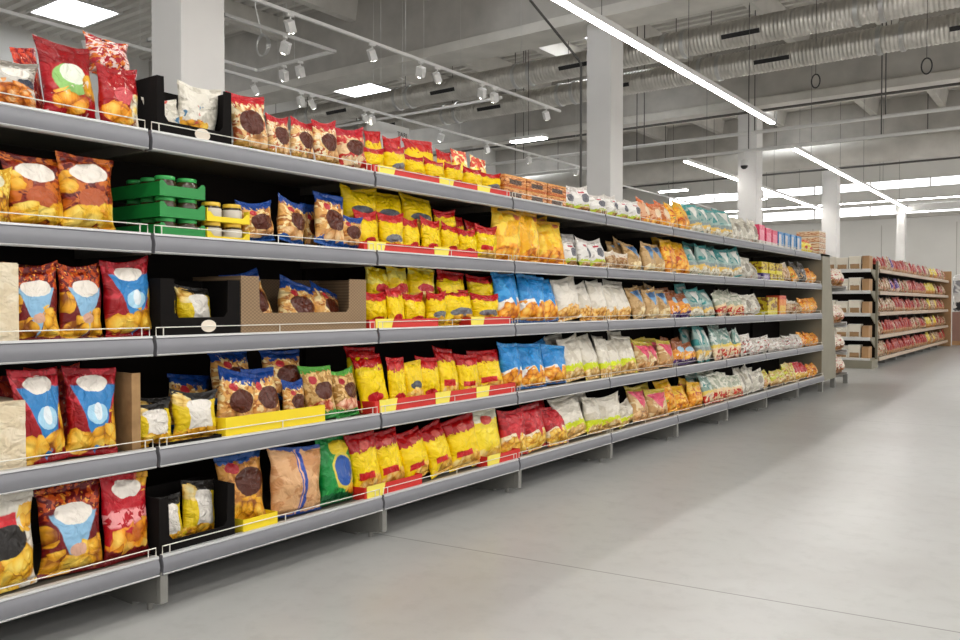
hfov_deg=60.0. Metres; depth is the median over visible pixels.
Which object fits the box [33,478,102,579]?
bag
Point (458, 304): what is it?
snack bag
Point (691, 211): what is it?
snack bag
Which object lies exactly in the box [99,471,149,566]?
bag
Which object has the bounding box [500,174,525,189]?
pack
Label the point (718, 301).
snack bag
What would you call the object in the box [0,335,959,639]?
floor
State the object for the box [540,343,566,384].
snack bag
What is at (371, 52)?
track spotlight
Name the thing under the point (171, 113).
bag
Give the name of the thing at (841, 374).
shelf
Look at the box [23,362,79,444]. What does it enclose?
bag
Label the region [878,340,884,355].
snack bag
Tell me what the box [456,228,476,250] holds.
snack bag
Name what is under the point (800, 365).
snack bag
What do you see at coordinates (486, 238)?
snack bag
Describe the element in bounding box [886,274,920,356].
bay
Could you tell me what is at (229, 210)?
jar
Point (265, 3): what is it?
track
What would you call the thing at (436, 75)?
track spotlight
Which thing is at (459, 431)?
snack bag
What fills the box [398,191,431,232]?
snack bag
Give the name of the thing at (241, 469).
bag
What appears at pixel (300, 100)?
track spotlight
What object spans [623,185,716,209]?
track
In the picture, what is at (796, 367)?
snack bag
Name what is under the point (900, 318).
snack bag
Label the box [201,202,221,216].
jar
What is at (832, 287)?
shelf
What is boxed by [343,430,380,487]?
snack bag
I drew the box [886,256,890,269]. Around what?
snack bag
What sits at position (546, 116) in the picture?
track spotlight
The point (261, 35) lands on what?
cable coil
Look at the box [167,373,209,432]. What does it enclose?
bag
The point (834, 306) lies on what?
bread bag
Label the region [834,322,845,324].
shelf
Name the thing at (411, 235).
snack bag
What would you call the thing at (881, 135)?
pipe
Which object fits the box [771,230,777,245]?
carton
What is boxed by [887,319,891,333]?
snack bag
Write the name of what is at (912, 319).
snack bag
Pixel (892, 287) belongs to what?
snack bag
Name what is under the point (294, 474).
snack bag
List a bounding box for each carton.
[749,261,767,272]
[754,224,764,243]
[755,297,776,314]
[757,273,769,279]
[765,228,771,244]
[766,295,785,313]
[768,262,774,273]
[770,274,776,279]
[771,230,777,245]
[775,263,781,274]
[777,231,783,246]
[777,274,783,280]
[783,233,789,247]
[790,234,795,249]
[796,236,800,249]
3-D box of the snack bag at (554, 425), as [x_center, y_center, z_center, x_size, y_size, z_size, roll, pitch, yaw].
[0.518,0.733,5.809,0.143,0.269,0.293,1,2,44]
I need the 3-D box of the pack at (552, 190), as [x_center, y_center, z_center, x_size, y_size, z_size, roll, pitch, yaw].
[0.479,-0.894,5.798,0.140,0.080,0.250,1,1,36]
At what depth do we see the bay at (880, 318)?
18.35 m
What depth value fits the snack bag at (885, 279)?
16.69 m
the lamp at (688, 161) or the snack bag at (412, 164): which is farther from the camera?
the lamp at (688, 161)
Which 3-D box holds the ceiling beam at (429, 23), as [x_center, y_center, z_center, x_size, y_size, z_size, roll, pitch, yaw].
[3.179,-5.649,12.736,28.000,1.300,0.500,1,1,36]
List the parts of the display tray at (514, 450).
panel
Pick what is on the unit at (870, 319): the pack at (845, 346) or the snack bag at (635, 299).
the pack at (845, 346)
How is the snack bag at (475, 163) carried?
on the display tray at (374, 168)
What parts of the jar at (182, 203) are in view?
lid, glass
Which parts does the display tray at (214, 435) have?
panel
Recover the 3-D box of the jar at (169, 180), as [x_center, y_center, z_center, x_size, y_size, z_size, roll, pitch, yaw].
[-1.264,-0.535,3.332,0.085,0.080,0.085,1,1,36]
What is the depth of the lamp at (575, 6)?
10.10 m
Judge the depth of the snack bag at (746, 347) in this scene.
8.94 m
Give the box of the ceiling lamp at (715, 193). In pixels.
[700,192,726,196]
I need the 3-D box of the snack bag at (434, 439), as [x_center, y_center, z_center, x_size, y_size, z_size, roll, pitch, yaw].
[-0.247,0.727,4.724,0.130,0.321,0.266,0,1,20]
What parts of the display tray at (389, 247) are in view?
panel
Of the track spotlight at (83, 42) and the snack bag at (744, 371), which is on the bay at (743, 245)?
the snack bag at (744, 371)
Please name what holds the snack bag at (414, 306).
on the display tray at (411, 322)
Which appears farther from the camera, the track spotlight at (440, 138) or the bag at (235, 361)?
the track spotlight at (440, 138)
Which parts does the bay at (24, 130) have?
panel, shelf, shelf, price rail, price rail, price rail, price rail, price rail, shelf, shelf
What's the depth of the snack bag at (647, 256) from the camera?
6.97 m
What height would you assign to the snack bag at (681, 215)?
0.297 m
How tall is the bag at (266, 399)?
0.268 m
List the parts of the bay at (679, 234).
panel, shelf, shelf, shelf, shelf, price rail, price rail, price rail, price rail, price rail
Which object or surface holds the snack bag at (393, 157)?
on the display tray at (374, 168)
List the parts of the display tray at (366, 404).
panel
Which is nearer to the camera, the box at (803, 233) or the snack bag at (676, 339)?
the snack bag at (676, 339)
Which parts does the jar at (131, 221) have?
lid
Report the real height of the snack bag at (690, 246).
0.342 m
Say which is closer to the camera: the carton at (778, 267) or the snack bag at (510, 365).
the snack bag at (510, 365)
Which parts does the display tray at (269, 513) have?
panel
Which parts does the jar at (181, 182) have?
lid, glass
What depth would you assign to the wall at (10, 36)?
19.39 m
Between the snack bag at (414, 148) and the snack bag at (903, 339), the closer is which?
the snack bag at (414, 148)
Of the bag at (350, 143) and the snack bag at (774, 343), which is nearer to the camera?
the bag at (350, 143)
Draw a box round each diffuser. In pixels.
[510,137,546,143]
[659,189,687,192]
[684,161,821,210]
[701,194,725,196]
[726,196,959,211]
[792,148,906,208]
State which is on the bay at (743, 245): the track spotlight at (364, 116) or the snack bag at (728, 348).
the snack bag at (728, 348)
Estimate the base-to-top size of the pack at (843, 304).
0.230 m
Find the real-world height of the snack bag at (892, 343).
0.306 m
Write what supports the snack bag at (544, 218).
on the bay at (525, 333)
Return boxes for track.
[0,0,582,166]
[146,0,336,72]
[251,0,560,112]
[335,0,501,127]
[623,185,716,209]
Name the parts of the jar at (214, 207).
lid, glass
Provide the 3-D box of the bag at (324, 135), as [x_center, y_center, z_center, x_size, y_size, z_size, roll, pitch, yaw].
[-0.752,-0.862,4.036,0.093,0.243,0.202,1,1,41]
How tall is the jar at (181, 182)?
0.080 m
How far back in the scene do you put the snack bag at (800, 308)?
10.69 m
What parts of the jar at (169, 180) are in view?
lid, glass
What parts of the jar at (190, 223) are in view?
lid, glass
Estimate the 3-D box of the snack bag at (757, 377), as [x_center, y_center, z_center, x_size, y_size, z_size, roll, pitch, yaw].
[3.095,0.670,9.300,0.118,0.258,0.385,1,1,35]
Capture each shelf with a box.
[831,285,845,288]
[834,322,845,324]
[836,350,846,353]
[836,372,846,376]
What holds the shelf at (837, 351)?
attached to the unit at (824, 360)
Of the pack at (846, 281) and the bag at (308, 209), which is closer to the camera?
the bag at (308, 209)
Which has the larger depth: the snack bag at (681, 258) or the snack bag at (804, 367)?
the snack bag at (804, 367)
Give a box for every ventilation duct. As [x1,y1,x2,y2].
[232,0,959,140]
[289,11,959,138]
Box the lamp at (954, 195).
[668,172,959,211]
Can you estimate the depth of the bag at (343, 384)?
4.10 m
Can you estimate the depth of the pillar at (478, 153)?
24.19 m
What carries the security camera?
hanging from the pipe at (881, 135)
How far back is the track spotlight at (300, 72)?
10.26 m
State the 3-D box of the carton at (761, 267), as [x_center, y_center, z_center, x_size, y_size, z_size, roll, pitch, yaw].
[3.205,-0.602,9.560,0.140,0.130,0.240,1,1,36]
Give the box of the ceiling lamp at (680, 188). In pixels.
[658,125,688,192]
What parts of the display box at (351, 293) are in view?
panel, panel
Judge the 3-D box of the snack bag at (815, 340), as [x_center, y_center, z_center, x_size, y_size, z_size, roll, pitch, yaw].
[4.520,0.257,11.296,0.140,0.175,0.236,1,1,33]
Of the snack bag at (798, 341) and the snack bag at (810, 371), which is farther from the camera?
the snack bag at (810, 371)
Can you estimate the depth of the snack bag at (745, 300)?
9.04 m
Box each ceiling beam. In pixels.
[149,0,625,92]
[224,0,285,41]
[234,0,758,105]
[291,0,357,22]
[358,7,959,146]
[394,71,487,100]
[432,68,959,156]
[461,57,551,89]
[496,90,959,176]
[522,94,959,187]
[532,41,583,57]
[626,24,693,61]
[632,126,667,140]
[691,118,724,134]
[743,0,809,42]
[765,110,786,126]
[853,97,879,115]
[875,18,898,25]
[895,201,959,211]
[927,88,948,106]
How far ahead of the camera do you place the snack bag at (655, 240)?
7.47 m
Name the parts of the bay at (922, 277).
panel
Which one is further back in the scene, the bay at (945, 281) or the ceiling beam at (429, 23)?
the bay at (945, 281)
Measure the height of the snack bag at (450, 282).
0.232 m
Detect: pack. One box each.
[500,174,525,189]
[500,186,525,198]
[525,179,546,194]
[526,191,546,202]
[547,183,565,198]
[547,195,565,206]
[830,257,837,268]
[835,325,847,336]
[836,257,848,268]
[836,301,847,312]
[836,345,847,357]
[842,279,848,289]
[848,300,862,312]
[848,324,862,336]
[848,344,862,357]
[849,256,861,268]
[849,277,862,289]
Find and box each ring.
[811,0,820,88]
[921,0,932,74]
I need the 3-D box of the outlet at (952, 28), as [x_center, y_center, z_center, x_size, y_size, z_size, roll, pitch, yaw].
[7.464,-4.470,12.609,0.600,0.070,0.056,1,30,36]
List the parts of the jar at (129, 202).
lid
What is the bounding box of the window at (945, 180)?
[669,174,959,205]
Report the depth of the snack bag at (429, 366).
4.64 m
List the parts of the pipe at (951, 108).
hanger rod, hanger rod, hanger rod, hanger rod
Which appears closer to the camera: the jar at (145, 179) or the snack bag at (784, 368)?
the jar at (145, 179)
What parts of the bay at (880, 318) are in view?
panel, price rail, price rail, price rail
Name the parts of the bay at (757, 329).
panel, shelf, shelf, shelf, price rail, price rail, price rail, price rail, price rail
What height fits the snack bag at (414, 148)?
0.299 m
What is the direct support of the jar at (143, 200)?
in the tray at (158, 209)
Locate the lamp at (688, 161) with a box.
[683,111,821,210]
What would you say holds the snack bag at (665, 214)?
on the bay at (679, 234)
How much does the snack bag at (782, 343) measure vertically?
0.158 m
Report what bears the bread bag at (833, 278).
on the unit at (824, 360)
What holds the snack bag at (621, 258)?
on the bay at (617, 227)
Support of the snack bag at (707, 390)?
on the bay at (679, 234)
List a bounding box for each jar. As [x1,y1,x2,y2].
[126,180,140,185]
[126,200,139,205]
[126,220,139,226]
[140,177,154,183]
[140,198,154,203]
[140,219,154,223]
[154,175,175,185]
[154,196,175,206]
[154,217,175,227]
[176,178,197,188]
[176,199,197,208]
[176,219,197,229]
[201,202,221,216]
[201,221,221,235]
[222,204,241,218]
[222,223,241,237]
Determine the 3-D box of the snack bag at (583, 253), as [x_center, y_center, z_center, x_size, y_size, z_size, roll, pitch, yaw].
[0.759,-0.500,6.143,0.113,0.237,0.208,1,1,28]
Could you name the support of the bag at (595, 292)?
on the bay at (617, 227)
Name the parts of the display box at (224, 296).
panel, panel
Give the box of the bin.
[952,312,959,344]
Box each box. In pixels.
[0,396,26,469]
[136,75,231,143]
[145,476,234,556]
[147,278,239,335]
[193,276,365,332]
[796,231,825,237]
[801,236,825,243]
[810,242,825,248]
[811,248,825,253]
[861,346,871,357]
[862,256,872,268]
[862,279,872,290]
[862,302,871,312]
[862,325,871,336]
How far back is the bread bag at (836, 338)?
12.29 m
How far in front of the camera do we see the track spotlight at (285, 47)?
9.31 m
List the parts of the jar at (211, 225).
lid, glass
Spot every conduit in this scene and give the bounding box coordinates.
[433,82,959,155]
[623,156,959,188]
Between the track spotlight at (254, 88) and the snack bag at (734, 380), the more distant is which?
the track spotlight at (254, 88)
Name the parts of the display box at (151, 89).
panel, panel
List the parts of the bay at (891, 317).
panel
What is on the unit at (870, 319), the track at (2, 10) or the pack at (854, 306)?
the pack at (854, 306)
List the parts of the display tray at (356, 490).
panel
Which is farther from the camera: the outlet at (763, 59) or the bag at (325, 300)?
the outlet at (763, 59)
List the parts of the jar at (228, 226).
lid, glass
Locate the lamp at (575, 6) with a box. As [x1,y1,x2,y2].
[552,0,774,123]
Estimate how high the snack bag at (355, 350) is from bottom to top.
0.241 m
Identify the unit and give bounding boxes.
[779,254,847,391]
[830,261,878,368]
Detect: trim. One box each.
[762,211,959,224]
[881,225,881,258]
[955,222,956,311]
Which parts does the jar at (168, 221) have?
lid, glass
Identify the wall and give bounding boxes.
[0,21,495,174]
[623,155,959,334]
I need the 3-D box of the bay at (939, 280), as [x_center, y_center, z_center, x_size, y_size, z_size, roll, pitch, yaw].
[11.996,-0.166,22.295,0.568,1.862,1.212,1,1,36]
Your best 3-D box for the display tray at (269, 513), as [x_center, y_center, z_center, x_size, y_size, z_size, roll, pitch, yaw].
[-1.071,0.877,3.692,0.300,0.062,0.185,1,1,36]
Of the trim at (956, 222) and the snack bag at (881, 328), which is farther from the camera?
the trim at (956, 222)
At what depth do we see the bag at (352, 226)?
4.13 m
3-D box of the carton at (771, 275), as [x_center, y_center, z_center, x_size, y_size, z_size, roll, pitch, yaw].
[3.386,-0.496,9.776,0.140,0.090,0.250,1,1,36]
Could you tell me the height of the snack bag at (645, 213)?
0.242 m
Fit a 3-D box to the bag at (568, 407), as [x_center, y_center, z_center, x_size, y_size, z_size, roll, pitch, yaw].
[0.638,0.700,5.975,0.132,0.326,0.406,1,1,38]
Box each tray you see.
[111,180,204,203]
[113,201,204,222]
[116,222,204,236]
[148,433,221,447]
[176,207,249,226]
[205,227,249,239]
[215,404,324,435]
[235,509,277,532]
[352,473,421,499]
[357,241,477,257]
[357,382,515,413]
[365,164,509,195]
[366,318,437,327]
[459,317,510,324]
[476,448,519,466]
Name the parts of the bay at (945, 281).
panel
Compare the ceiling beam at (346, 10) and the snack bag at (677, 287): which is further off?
the ceiling beam at (346, 10)
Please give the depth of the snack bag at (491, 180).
5.14 m
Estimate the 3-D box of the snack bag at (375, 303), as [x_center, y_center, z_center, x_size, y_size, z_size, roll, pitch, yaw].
[-0.550,-0.055,4.324,0.151,0.199,0.157,0,1,-16]
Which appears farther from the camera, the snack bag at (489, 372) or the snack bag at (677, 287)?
the snack bag at (677, 287)
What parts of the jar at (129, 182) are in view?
lid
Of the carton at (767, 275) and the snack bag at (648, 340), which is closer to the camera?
the snack bag at (648, 340)
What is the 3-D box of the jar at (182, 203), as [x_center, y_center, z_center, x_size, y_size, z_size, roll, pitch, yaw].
[-1.205,-0.454,3.414,0.085,0.080,0.085,1,1,36]
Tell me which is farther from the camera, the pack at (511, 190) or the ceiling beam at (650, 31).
the ceiling beam at (650, 31)
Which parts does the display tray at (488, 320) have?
panel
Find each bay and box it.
[0,92,159,622]
[77,121,382,609]
[302,165,518,537]
[445,192,611,492]
[544,210,677,461]
[616,223,727,439]
[671,233,766,423]
[715,241,798,410]
[750,247,823,399]
[878,269,891,360]
[878,271,902,362]
[878,273,912,359]
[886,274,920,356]
[896,276,928,353]
[905,277,935,351]
[913,278,942,349]
[920,279,948,347]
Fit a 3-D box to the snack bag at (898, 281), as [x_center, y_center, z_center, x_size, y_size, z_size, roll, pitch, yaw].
[9.057,-0.740,17.960,0.110,0.326,0.287,1,1,24]
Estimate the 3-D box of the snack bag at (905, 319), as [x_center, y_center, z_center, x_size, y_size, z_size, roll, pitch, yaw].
[9.544,0.093,18.642,0.110,0.305,0.259,1,1,33]
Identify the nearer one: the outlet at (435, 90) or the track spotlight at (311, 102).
the track spotlight at (311, 102)
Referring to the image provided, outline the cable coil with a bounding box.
[255,2,270,56]
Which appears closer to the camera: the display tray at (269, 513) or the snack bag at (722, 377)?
the display tray at (269, 513)
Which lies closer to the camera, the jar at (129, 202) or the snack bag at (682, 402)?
the jar at (129, 202)
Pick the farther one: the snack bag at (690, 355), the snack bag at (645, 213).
the snack bag at (690, 355)
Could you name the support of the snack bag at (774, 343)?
on the bay at (768, 250)
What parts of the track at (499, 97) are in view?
rail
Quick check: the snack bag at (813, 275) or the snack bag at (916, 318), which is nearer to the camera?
the snack bag at (813, 275)
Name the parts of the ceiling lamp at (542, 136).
hanger rod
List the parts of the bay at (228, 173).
panel, shelf, shelf, shelf, shelf, price rail, price rail, price rail, price rail, price rail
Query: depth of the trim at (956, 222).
31.38 m
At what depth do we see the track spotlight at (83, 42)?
9.25 m
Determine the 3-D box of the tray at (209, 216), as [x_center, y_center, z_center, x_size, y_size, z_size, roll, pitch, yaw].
[-1.173,-0.442,3.603,0.268,0.055,0.216,1,1,36]
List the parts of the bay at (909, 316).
panel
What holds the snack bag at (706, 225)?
on the bay at (679, 234)
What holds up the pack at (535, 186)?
on the pack
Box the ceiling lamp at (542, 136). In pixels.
[509,50,548,143]
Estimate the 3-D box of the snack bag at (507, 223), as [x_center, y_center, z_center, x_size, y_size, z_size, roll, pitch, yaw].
[0.169,-0.547,5.316,0.315,0.363,0.119,-1,2,-43]
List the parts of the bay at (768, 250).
panel, shelf, shelf, shelf, price rail, price rail, price rail, price rail, price rail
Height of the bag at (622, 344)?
0.316 m
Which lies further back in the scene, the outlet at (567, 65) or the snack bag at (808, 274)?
the outlet at (567, 65)
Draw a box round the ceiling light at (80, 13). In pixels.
[26,0,122,27]
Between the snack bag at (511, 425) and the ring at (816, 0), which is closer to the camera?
the snack bag at (511, 425)
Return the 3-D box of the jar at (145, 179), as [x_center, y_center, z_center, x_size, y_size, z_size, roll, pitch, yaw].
[-1.344,-0.536,3.391,0.085,0.080,0.085,1,1,36]
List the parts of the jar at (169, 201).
lid, glass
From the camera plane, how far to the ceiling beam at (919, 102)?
26.39 m
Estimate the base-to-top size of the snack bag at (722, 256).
0.323 m
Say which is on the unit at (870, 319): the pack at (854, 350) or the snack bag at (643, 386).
the pack at (854, 350)
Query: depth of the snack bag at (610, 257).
6.42 m
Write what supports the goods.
in the bin
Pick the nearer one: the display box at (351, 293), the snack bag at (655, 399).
the display box at (351, 293)
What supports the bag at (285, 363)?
on the display tray at (221, 423)
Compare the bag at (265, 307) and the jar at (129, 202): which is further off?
the bag at (265, 307)
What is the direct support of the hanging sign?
hanging from the ceiling
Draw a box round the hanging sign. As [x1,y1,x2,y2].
[367,0,408,147]
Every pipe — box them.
[485,10,959,165]
[514,23,959,176]
[529,0,581,186]
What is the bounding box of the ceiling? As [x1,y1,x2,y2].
[0,0,959,150]
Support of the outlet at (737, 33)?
attached to the ventilation duct at (832, 15)
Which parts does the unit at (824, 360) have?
panel, panel, price rail, price rail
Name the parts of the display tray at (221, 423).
panel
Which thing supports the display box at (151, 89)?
on the bay at (228, 173)
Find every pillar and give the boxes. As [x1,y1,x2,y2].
[151,0,224,94]
[459,147,482,167]
[587,20,622,200]
[738,107,762,224]
[822,166,839,257]
[896,211,905,261]
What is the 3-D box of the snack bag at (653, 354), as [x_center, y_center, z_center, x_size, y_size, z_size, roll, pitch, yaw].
[1.460,0.303,7.135,0.139,0.243,0.261,1,1,41]
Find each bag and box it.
[0,59,38,107]
[0,151,62,225]
[0,167,11,221]
[0,261,56,271]
[0,262,18,340]
[0,375,12,397]
[0,490,36,593]
[6,366,67,465]
[9,47,43,108]
[18,260,59,339]
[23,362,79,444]
[32,34,95,118]
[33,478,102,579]
[55,150,115,229]
[56,262,103,338]
[61,366,117,456]
[82,30,128,74]
[95,62,138,126]
[99,255,151,336]
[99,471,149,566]
[140,396,169,404]
[141,97,179,123]
[141,398,174,447]
[154,492,182,538]
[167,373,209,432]
[169,388,216,440]
[174,284,210,317]
[177,79,220,130]
[180,479,214,535]
[207,351,247,404]
[213,450,265,519]
[216,365,256,417]
[218,268,271,312]
[226,91,269,151]
[235,200,274,240]
[240,367,279,413]
[258,349,300,399]
[265,112,289,154]
[267,444,320,517]
[276,193,304,243]
[277,274,314,312]
[281,377,304,409]
[289,115,313,159]
[297,365,337,418]
[300,202,323,245]
[310,281,339,311]
[311,119,339,164]
[312,191,343,246]
[315,434,352,506]
[331,365,359,418]
[335,127,366,168]
[339,183,376,217]
[343,215,362,247]
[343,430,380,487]
[344,346,374,390]
[348,352,388,412]
[352,208,378,241]
[363,130,381,149]
[364,147,383,165]
[365,267,388,298]
[366,291,387,319]
[374,426,404,482]
[375,192,400,232]
[376,211,403,244]
[382,136,400,148]
[383,144,404,169]
[384,284,404,318]
[385,266,408,293]
[385,357,406,398]
[392,425,428,477]
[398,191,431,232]
[402,138,432,162]
[402,292,424,318]
[403,217,419,245]
[404,153,425,173]
[404,359,423,396]
[406,267,434,303]
[414,355,440,394]
[418,418,451,479]
[420,216,440,246]
[423,156,444,177]
[425,290,446,325]
[432,346,458,391]
[433,209,455,232]
[435,148,450,169]
[435,269,463,293]
[436,286,472,325]
[439,221,458,248]
[441,412,479,472]
[443,161,462,181]
[450,148,467,172]
[453,353,479,389]
[455,217,463,229]
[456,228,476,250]
[462,165,481,184]
[464,220,478,230]
[465,274,493,294]
[466,349,502,385]
[469,154,485,172]
[469,292,497,316]
[472,408,500,466]
[474,222,496,258]
[481,172,500,188]
[490,207,520,260]
[490,272,520,322]
[496,342,521,389]
[496,406,527,454]
[516,211,539,261]
[516,273,545,322]
[517,343,546,389]
[517,402,546,452]
[519,400,544,407]
[532,336,544,349]
[537,216,546,220]
[537,220,566,263]
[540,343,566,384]
[540,407,568,446]
[543,279,558,321]
[543,333,561,345]
[547,394,586,438]
[550,276,581,321]
[555,333,584,381]
[560,233,577,264]
[562,240,576,264]
[566,186,589,210]
[566,189,573,207]
[574,235,590,265]
[575,280,594,320]
[575,392,585,410]
[576,334,599,379]
[580,396,602,433]
[585,238,605,266]
[585,281,606,320]
[589,194,606,213]
[591,335,602,350]
[593,337,612,377]
[595,391,621,430]
[601,283,617,319]
[602,279,621,319]
[604,195,617,215]
[604,250,616,267]
[605,241,623,252]
[606,339,620,375]
[607,331,620,339]
[609,284,630,319]
[610,335,637,373]
[613,237,620,253]
[614,252,628,268]
[615,199,628,217]
[619,241,641,269]
[619,398,632,427]
[624,199,640,219]
[624,285,645,318]
[624,386,648,421]
[631,339,650,370]
[632,284,645,318]
[634,337,645,341]
[634,382,648,395]
[635,196,649,221]
[639,241,655,270]
[640,286,659,318]
[643,282,653,318]
[643,388,668,418]
[645,202,662,224]
[645,338,655,349]
[646,343,658,369]
[651,237,665,271]
[651,244,664,271]
[652,379,676,412]
[653,200,670,225]
[654,287,667,291]
[655,290,670,317]
[655,339,673,366]
[659,239,676,271]
[663,202,677,227]
[663,291,680,317]
[670,241,689,273]
[670,340,684,364]
[671,199,689,229]
[671,337,679,341]
[671,385,689,411]
[674,283,685,317]
[674,293,690,317]
[677,378,686,392]
[678,326,690,343]
[681,204,703,231]
[682,241,693,254]
[682,246,698,273]
[682,287,704,316]
[682,341,695,364]
[685,373,698,381]
[685,382,702,408]
[691,326,705,362]
[694,243,710,274]
[696,207,710,233]
[697,371,705,375]
[697,375,713,405]
[698,289,714,316]
[698,326,711,361]
[701,245,719,275]
[704,209,720,234]
[705,371,723,402]
[707,326,722,360]
[711,208,732,237]
[711,289,727,315]
[712,248,732,276]
[716,327,734,358]
[717,372,728,399]
[722,291,734,315]
[726,375,742,396]
[726,377,733,398]
[727,294,743,315]
[728,246,742,276]
[729,217,742,239]
[730,328,740,356]
[732,367,747,394]
[736,218,750,240]
[738,294,752,315]
[738,333,751,355]
[739,257,750,277]
[740,364,752,392]
[746,218,758,241]
[748,293,759,314]
[749,263,757,278]
[749,338,759,354]
[749,368,763,392]
[754,335,769,352]
[761,370,770,387]
[768,338,779,351]
[768,370,779,385]
[776,369,786,383]
[778,337,785,350]
[780,262,790,280]
[780,362,790,383]
[781,335,794,348]
[786,299,791,313]
[786,363,795,381]
[787,266,797,281]
[788,261,799,281]
[789,301,798,313]
[789,334,802,347]
[789,362,801,380]
[793,301,801,313]
[795,331,805,346]
[796,262,806,281]
[796,298,808,312]
[798,362,804,378]
[801,240,807,251]
[801,362,807,378]
[802,332,810,345]
[803,239,812,251]
[804,268,811,282]
[804,363,812,377]
[805,297,816,312]
[807,333,812,345]
[808,332,817,344]
[809,270,815,282]
[809,362,817,376]
[830,268,835,283]
[832,268,839,285]
[833,305,839,322]
[834,268,843,285]
[835,304,843,321]
[835,334,839,349]
[836,334,844,349]
[836,357,840,372]
[837,357,844,372]
[876,256,883,268]
[878,297,883,311]
[878,321,882,333]
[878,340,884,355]
[878,343,882,355]
[880,298,885,311]
[881,256,885,269]
[881,279,885,290]
[881,320,885,333]
[883,278,888,291]
[883,319,888,333]
[885,297,891,311]
[885,340,889,353]
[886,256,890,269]
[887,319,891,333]
[888,257,893,270]
[889,279,893,291]
[890,320,893,332]
[890,339,895,352]
[891,297,897,311]
[893,260,898,271]
[893,280,897,291]
[893,338,899,351]
[896,297,900,310]
[896,319,901,331]
[897,279,901,291]
[899,317,904,330]
[900,260,904,272]
[901,336,906,349]
[902,280,908,292]
[903,317,908,330]
[906,335,911,347]
[907,299,911,310]
[911,317,915,329]
[912,280,915,292]
[915,317,919,328]
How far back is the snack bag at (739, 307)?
8.83 m
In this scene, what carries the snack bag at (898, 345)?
on the bay at (880, 318)
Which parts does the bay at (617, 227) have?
panel, shelf, shelf, shelf, shelf, price rail, price rail, price rail, price rail, price rail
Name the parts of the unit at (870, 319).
price rail, price rail, price rail, price rail, price rail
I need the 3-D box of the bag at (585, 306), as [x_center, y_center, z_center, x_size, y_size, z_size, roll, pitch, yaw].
[0.760,-0.142,6.155,0.111,0.311,0.214,1,2,42]
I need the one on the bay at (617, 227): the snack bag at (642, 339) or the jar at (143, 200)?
the snack bag at (642, 339)
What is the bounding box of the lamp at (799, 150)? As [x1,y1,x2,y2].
[792,88,906,208]
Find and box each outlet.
[326,108,345,114]
[430,87,454,94]
[477,104,500,111]
[558,61,586,70]
[721,28,759,39]
[753,55,788,64]
[949,25,959,31]
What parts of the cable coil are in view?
cord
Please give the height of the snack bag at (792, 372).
0.252 m
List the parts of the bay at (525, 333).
panel, shelf, shelf, shelf, price rail, price rail, price rail, shelf, price rail, price rail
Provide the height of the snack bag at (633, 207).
0.200 m
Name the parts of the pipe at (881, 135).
hanger rod, hanger rod, hanger rod, hanger rod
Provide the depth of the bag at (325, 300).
4.08 m
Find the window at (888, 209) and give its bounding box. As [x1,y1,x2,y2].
[728,200,959,221]
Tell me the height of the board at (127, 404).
0.300 m
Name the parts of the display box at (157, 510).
panel, panel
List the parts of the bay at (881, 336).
price rail, price rail, price rail, price rail, price rail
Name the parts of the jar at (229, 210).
lid, glass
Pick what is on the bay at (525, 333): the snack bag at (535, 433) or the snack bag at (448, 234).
the snack bag at (535, 433)
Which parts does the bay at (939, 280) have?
panel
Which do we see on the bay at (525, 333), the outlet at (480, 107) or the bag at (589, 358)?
the bag at (589, 358)
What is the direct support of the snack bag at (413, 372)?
on the display tray at (366, 404)
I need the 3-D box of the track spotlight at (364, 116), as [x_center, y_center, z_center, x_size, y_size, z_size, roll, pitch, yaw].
[-1.778,-3.147,12.861,0.125,0.210,0.149,-1,1,-26]
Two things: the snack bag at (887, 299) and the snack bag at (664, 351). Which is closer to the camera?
the snack bag at (664, 351)
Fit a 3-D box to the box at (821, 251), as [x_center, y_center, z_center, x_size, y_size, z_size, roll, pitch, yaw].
[4.596,-0.945,11.546,0.300,0.078,0.360,1,1,36]
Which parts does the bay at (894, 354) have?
price rail, price rail, price rail, price rail, price rail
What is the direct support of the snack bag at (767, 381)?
on the bay at (768, 250)
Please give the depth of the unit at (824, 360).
11.47 m
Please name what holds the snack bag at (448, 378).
on the display tray at (366, 404)
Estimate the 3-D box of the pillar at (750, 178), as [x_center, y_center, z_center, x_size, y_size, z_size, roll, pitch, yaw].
[6.346,-2.057,19.558,0.440,5.750,0.440,1,1,36]
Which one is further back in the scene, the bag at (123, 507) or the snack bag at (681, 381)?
the snack bag at (681, 381)
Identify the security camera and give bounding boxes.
[740,152,748,168]
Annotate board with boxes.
[114,372,140,450]
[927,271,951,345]
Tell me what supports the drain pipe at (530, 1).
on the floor
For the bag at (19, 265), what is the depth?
3.05 m
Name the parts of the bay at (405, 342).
panel, shelf, shelf, price rail, price rail, price rail, price rail, shelf, price rail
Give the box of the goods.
[953,274,959,310]
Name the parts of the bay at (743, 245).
panel, shelf, shelf, shelf, shelf, price rail, price rail, price rail, price rail, price rail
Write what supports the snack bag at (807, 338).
on the bay at (757, 329)
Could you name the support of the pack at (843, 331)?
on the unit at (870, 319)
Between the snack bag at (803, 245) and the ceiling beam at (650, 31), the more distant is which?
the ceiling beam at (650, 31)
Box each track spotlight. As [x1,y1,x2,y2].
[81,36,85,48]
[250,80,259,94]
[279,35,291,54]
[279,65,288,81]
[284,13,296,33]
[295,61,304,77]
[296,92,305,106]
[307,95,316,109]
[361,109,368,122]
[366,43,377,61]
[368,111,375,124]
[415,61,425,77]
[432,67,441,83]
[437,130,444,141]
[477,83,486,98]
[483,142,490,153]
[490,88,498,102]
[526,154,531,163]
[542,107,550,120]
[573,166,578,175]
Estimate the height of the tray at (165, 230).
0.060 m
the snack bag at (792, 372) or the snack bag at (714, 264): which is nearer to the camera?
the snack bag at (714, 264)

